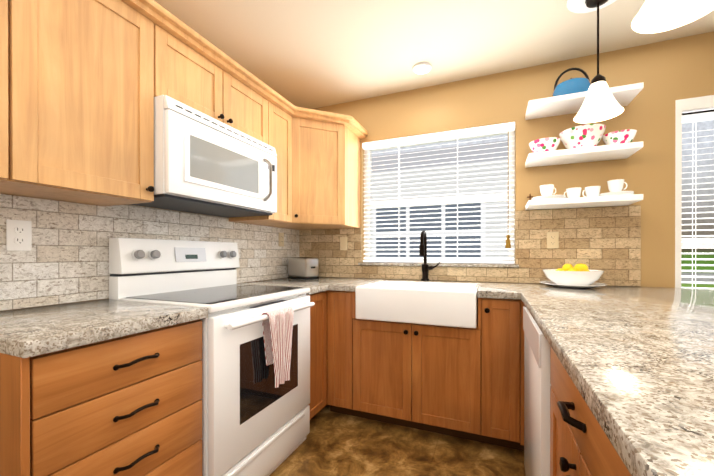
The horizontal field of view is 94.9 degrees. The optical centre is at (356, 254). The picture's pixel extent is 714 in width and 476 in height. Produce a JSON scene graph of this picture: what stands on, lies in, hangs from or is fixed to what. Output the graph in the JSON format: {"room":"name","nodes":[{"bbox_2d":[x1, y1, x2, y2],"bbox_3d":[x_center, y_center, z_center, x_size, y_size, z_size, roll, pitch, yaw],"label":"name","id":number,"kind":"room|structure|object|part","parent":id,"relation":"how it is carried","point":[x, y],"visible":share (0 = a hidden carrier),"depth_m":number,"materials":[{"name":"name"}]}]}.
{"room":"kitchen","nodes":[
{"label":"kitchen","id":0,"kind":"room"},
{"bbox_2d":[3,194,294,310],"bbox_3d":[-1.492,-0.101,0.974,0.150,2.460,4.600,0,0,23],"label":"wall","id":1,"kind":"structure","parent":0,"point":[134,205],"depth_m":1.55,"materials":[{"name":"brown paint"}]},
{"bbox_2d":[0,0,47,194],"bbox_3d":[-1.270,-0.618,0.867,0.338,0.790,0.519,0,0,23],"label":"upper cabinet","id":2,"kind":"object","parent":1,"relation":"attached to","point":[23,23],"depth_m":1.01,"materials":[{"name":"brown wood"}]},
{"bbox_2d":[12,0,159,205],"bbox_3d":[-1.121,-0.619,1.226,0.338,0.790,0.518,0,0,23],"label":"upper cabinet","id":3,"kind":"object","parent":1,"relation":"attached to","point":[83,83],"depth_m":1.23,"materials":[{"name":"brown wood"}]},
{"bbox_2d":[0,194,298,310],"bbox_3d":[-1.028,-0.021,1.885,0.012,0.451,2.558,0,0,23],"label":"tile backsplash","id":4,"kind":"structure","parent":1,"relation":"attached to","point":[65,259],"depth_m":1.46,"materials":[{"name":"beige tile"}]},
{"bbox_2d":[6,219,31,250],"bbox_3d":[-1.281,-0.072,1.244,0.010,0.116,0.072,0,0,23],"label":"outlet","id":5,"kind":"object","parent":4,"relation":"attached to","point":[18,235],"visible":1,"depth_m":1.24,"materials":[{"name":"white plastic"}]},
{"bbox_2d":[279,233,283,246],"bbox_3d":[-0.642,-0.126,2.787,0.010,0.116,0.072,0,0,23],"label":"outlet","id":6,"kind":"object","parent":4,"relation":"attached to","point":[281,239],"visible":1,"depth_m":2.78,"materials":[{"name":"beige plastic"}]},
{"bbox_2d":[160,16,267,143],"bbox_3d":[-0.874,-0.848,1.821,0.338,0.334,0.766,0,0,23],"label":"upper cabinet","id":7,"kind":"object","parent":1,"relation":"attached to","point":[191,75],"depth_m":1.67,"materials":[{"name":"brown wood"}]},
{"bbox_2d":[130,95,276,217],"bbox_3d":[-0.815,-0.463,1.798,0.468,0.430,0.760,0,0,23],"label":"microwave","id":8,"kind":"object","parent":7,"relation":"attached to","point":[204,164],"visible":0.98,"depth_m":1.59,"materials":[{"name":"white plastic"},{"name":"painted metal"},{"name":"glass"}]},
{"bbox_2d":[229,92,291,227],"bbox_3d":[-0.648,-0.621,2.317,0.377,0.790,0.321,0,0,23],"label":"upper cabinet","id":9,"kind":"object","parent":1,"relation":"attached to","point":[279,110],"depth_m":2.26,"materials":[{"name":"brown wood"}]},
{"bbox_2d":[287,104,363,229],"bbox_3d":[-0.381,-0.622,2.635,0.626,0.790,0.673,0,0,23],"label":"upper cabinet","id":10,"kind":"object","parent":1,"relation":"attached to","point":[325,148],"depth_m":2.46,"materials":[{"name":"brown wood"}]},
{"bbox_2d":[269,405,525,475],"bbox_3d":[0.702,1.156,0.068,4.900,0.050,4.900,0,0,23],"label":"floor","id":11,"kind":"structure","parent":0,"point":[335,444],"depth_m":1.85,"materials":[{"name":"plastic"}]},
{"bbox_2d":[0,319,201,475],"bbox_3d":[-0.996,0.688,1.165,0.618,0.880,0.545,0,0,23],"label":"base cabinet","id":12,"kind":"object","parent":11,"relation":"on","point":[129,405],"depth_m":0.98,"materials":[{"name":"brown wood"}]},
{"bbox_2d":[0,299,207,357],"bbox_3d":[-0.986,0.228,1.158,0.643,0.040,0.550,0,0,23],"label":"countertop","id":13,"kind":"structure","parent":12,"relation":"on","point":[33,331],"depth_m":1.03,"materials":[{"name":"stone"}]},
{"bbox_2d":[109,238,314,475],"bbox_3d":[-0.685,0.524,1.746,0.719,1.205,0.758,0,0,23],"label":"stove","id":14,"kind":"object","parent":11,"relation":"on","point":[255,359],"visible":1,"depth_m":1.57,"materials":[{"name":"white metal"}]},
{"bbox_2d":[262,306,293,387],"bbox_3d":[-0.383,0.452,1.615,0.059,0.361,0.200,0,0,23],"label":"towel","id":15,"kind":"object","parent":14,"relation":"hanging from","point":[277,326],"depth_m":1.59,"materials":[{"name":"fabric"}]},
{"bbox_2d":[308,291,326,419],"bbox_3d":[-0.546,0.686,2.252,0.618,0.880,0.273,0,0,23],"label":"base cabinet","id":16,"kind":"object","parent":11,"relation":"on","point":[318,312],"depth_m":2.17,"materials":[{"name":"brown wood"}]},
{"bbox_2d":[327,290,362,417],"bbox_3d":[0.017,0.685,2.503,0.270,0.880,0.618,0,0,23],"label":"base cabinet","id":17,"kind":"object","parent":11,"relation":"on","point":[344,331],"depth_m":2.22,"materials":[{"name":"brown wood"}]},
{"bbox_2d":[237,281,331,294],"bbox_3d":[-0.432,0.225,2.470,0.660,0.040,0.766,0,0,23],"label":"countertop","id":18,"kind":"structure","parent":17,"relation":"on","point":[315,286],"depth_m":2.24,"materials":[{"name":"stone"}]},
{"bbox_2d":[262,277,515,298],"bbox_3d":[0.692,0.226,2.196,2.948,0.040,0.668,0,0,23],"label":"countertop","id":19,"kind":"structure","parent":17,"relation":"on","point":[497,290],"depth_m":2.24,"materials":[{"name":"stone"}]},
{"bbox_2d":[288,257,318,279],"bbox_3d":[-0.448,0.115,2.758,0.265,0.176,0.150,0,0,42],"label":"toaster","id":20,"kind":"object","parent":19,"relation":"on","point":[302,268],"visible":1,"depth_m":2.69,"materials":[{"name":"silver metal"}]},
{"bbox_2d":[355,281,479,328],"bbox_3d":[0.432,0.315,2.236,0.742,0.211,0.538,0,0,23],"label":"farmhouse sink","id":21,"kind":"object","parent":19,"relation":"in","point":[442,304],"visible":0.92,"depth_m":2.00,"materials":[{"name":"white ceramic"}]},
{"bbox_2d":[419,230,439,280],"bbox_3d":[0.550,0.010,2.486,0.153,0.389,0.179,0,0,23],"label":"faucet","id":22,"kind":"object","parent":19,"relation":"on","point":[426,267],"visible":1,"depth_m":2.53,"materials":[{"name":"brown metal"}]},
{"bbox_2d":[363,319,482,441],"bbox_3d":[0.458,0.775,2.321,0.805,0.701,0.618,0,0,23],"label":"base cabinet","id":23,"kind":"object","parent":11,"relation":"on","point":[465,383],"depth_m":2.01,"materials":[{"name":"brown wood"}]},
{"bbox_2d":[477,298,525,450],"bbox_3d":[0.918,0.686,2.130,0.310,0.880,0.618,0,0,23],"label":"base cabinet","id":24,"kind":"object","parent":11,"relation":"on","point":[501,320],"depth_m":1.85,"materials":[{"name":"brown wood"}]},
{"bbox_2d":[512,283,713,475],"bbox_3d":[1.063,0.229,0.739,1.148,0.040,2.820,0,0,23],"label":"countertop","id":25,"kind":"structure","parent":24,"relation":"on","point":[637,363],"depth_m":0.64,"materials":[{"name":"stone"}]},
{"bbox_2d":[539,263,607,288],"bbox_3d":[1.361,0.131,2.076,0.360,0.149,0.360,0,0,23],"label":"lemon bowl","id":26,"kind":"object","parent":25,"relation":"on","point":[579,276],"visible":1,"depth_m":1.99,"materials":[{"name":"white ceramic"}]},
{"bbox_2d":[523,306,550,475],"bbox_3d":[0.999,0.690,1.216,0.640,0.876,0.610,0,0,23],"label":"dishwasher","id":27,"kind":"object","parent":11,"relation":"on","point":[537,384],"visible":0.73,"depth_m":1.16,"materials":[{"name":"white metal"}]},
{"bbox_2d":[550,346,625,475],"bbox_3d":[0.741,0.690,0.542,0.620,0.880,0.826,0,0,23],"label":"base cabinet","id":28,"kind":"object","parent":11,"relation":"on","point":[581,444],"depth_m":0.71,"materials":[{"name":"brown wood"}]},
{"bbox_2d":[154,0,713,108],"bbox_3d":[0.702,-1.354,0.062,4.900,0.050,4.900,0,0,23],"label":"ceiling","id":29,"kind":"structure","parent":0,"point":[311,54],"depth_m":2.02,"materials":[{"name":"beige paint"}]},
{"bbox_2d":[413,62,431,73],"bbox_3d":[0.464,-1.324,2.336,0.132,0.022,0.132,0,0,23],"label":"recessed light","id":30,"kind":"object","parent":29,"relation":"in","point":[422,68],"visible":0.96,"depth_m":2.32,"materials":[{"name":"white"}]},
{"bbox_2d":[567,0,623,122],"bbox_3d":[1.225,-1.018,1.665,0.270,0.621,0.270,0,0,23],"label":"pendant light","id":31,"kind":"object","parent":29,"relation":"hanging from","point":[600,103],"visible":1,"depth_m":1.66,"materials":[{"name":"white glass"}]},
{"bbox_2d":[631,0,713,33],"bbox_3d":[0.926,-1.017,0.944,0.270,0.621,0.270,0,0,23],"label":"pendant light","id":32,"kind":"object","parent":29,"relation":"hanging from","point":[654,16],"visible":1,"depth_m":1.01,"materials":[{"name":"white glass"}]},
{"bbox_2d":[314,31,713,287],"bbox_3d":[1.611,-0.104,2.260,4.900,2.460,0.150,0,0,23],"label":"wall","id":33,"kind":"structure","parent":0,"point":[667,73],"depth_m":2.19,"materials":[{"name":"brown paint"}]},
{"bbox_2d":[358,131,518,266],"bbox_3d":[0.613,-0.436,2.645,1.240,1.058,0.170,0,0,23],"label":"window","id":34,"kind":"structure","parent":33,"relation":"in","point":[368,156],"depth_m":2.62,"materials":[{"name":"vinyl"},{"name":"glass"}]},
{"bbox_2d":[362,122,514,263],"bbox_3d":[0.602,-0.448,2.619,1.192,1.030,0.086,0,0,23],"label":"window blind","id":35,"kind":"object","parent":34,"relation":"attached to","point":[470,132],"visible":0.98,"depth_m":2.59,"materials":[{"name":"white plastic"}]},
{"bbox_2d":[299,205,640,285],"bbox_3d":[0.636,-0.056,2.575,2.534,0.517,0.013,0,0,23],"label":"tile backsplash","id":36,"kind":"structure","parent":33,"relation":"attached to","point":[607,240],"depth_m":2.29,"materials":[{"name":"beige tile"}]},
{"bbox_2d":[340,237,346,249],"bbox_3d":[-0.118,-0.094,2.876,0.072,0.116,0.009,0,0,23],"label":"light switch","id":37,"kind":"object","parent":36,"relation":"attached to","point":[343,243],"visible":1,"depth_m":2.88,"materials":[{"name":"beige plastic"}]},
{"bbox_2d":[547,232,558,248],"bbox_3d":[1.354,-0.098,2.266,0.072,0.116,0.010,0,0,23],"label":"outlet","id":38,"kind":"object","parent":36,"relation":"attached to","point":[552,240],"visible":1,"depth_m":2.26,"materials":[{"name":"beige plastic"}]},
{"bbox_2d":[525,141,642,167],"bbox_3d":[1.428,-0.636,2.116,0.590,0.035,0.248,0,0,23],"label":"shelf","id":39,"kind":"object","parent":33,"relation":"attached to","point":[592,154],"visible":1,"depth_m":2.06,"materials":[{"name":"white wood"}]},
{"bbox_2d":[525,179,642,209],"bbox_3d":[1.428,-0.387,2.117,0.590,0.145,0.248,0,0,23],"label":"shelf","id":40,"kind":"object","parent":33,"relation":"attached to","point":[599,201],"depth_m":2.06,"materials":[{"name":"white wood"}]},
{"bbox_3d":[1.440,-0.405,2.118,0.553,0.109,0.200,0,0,23],"label":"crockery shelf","id":41,"kind":"part","parent":40,"relation":"part of","materials":[{"name":"white ceramic"}]},
{"bbox_2d":[525,82,643,119],"bbox_3d":[1.428,-0.976,2.116,0.590,0.035,0.248,0,0,23],"label":"shelf","id":42,"kind":"object","parent":33,"relation":"attached to","point":[624,95],"visible":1,"depth_m":2.08,"materials":[{"name":"white wood"}]},
{"bbox_2d":[552,67,590,96],"bbox_3d":[1.425,-1.105,2.123,0.279,0.220,0.220,0,0,23],"label":"kettle","id":43,"kind":"object","parent":42,"relation":"on","point":[573,85],"visible":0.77,"depth_m":2.06,"materials":[{"name":"blue metal"}]},
{"bbox_2d":[675,95,713,287],"bbox_3d":[2.425,-0.063,1.913,0.930,1.780,0.136,0,0,23],"label":"window frame","id":44,"kind":"structure","parent":33,"relation":"attached to","point":[702,103],"depth_m":2.02,"materials":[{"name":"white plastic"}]},
{"bbox_2d":[682,109,713,114],"bbox_3d":[2.403,-0.863,1.858,0.919,0.018,0.018,0,0,23],"label":"curtain rod","id":45,"kind":"object","parent":44,"relation":"attached to","point":[697,112],"visible":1,"depth_m":1.99,"materials":[{"name":"brown metal"}]},
{"bbox_2d":[681,109,713,288],"bbox_3d":[2.420,-0.027,1.900,0.922,1.699,0.060,0,0,23],"label":"window blind","id":46,"kind":"object","parent":33,"relation":"attached to","point":[699,117],"visible":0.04,"depth_m":2.02,"materials":[{"name":"white plastic"}]},
{"label":"outside","id":47,"kind":"structure","parent":0,"visible":0},
{"bbox_2d":[372,120,713,287],"bbox_3d":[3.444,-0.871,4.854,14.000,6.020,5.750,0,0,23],"label":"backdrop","id":48,"kind":"structure","parent":47,"point":[700,126],"depth_m":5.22,"materials":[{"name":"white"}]}
]}

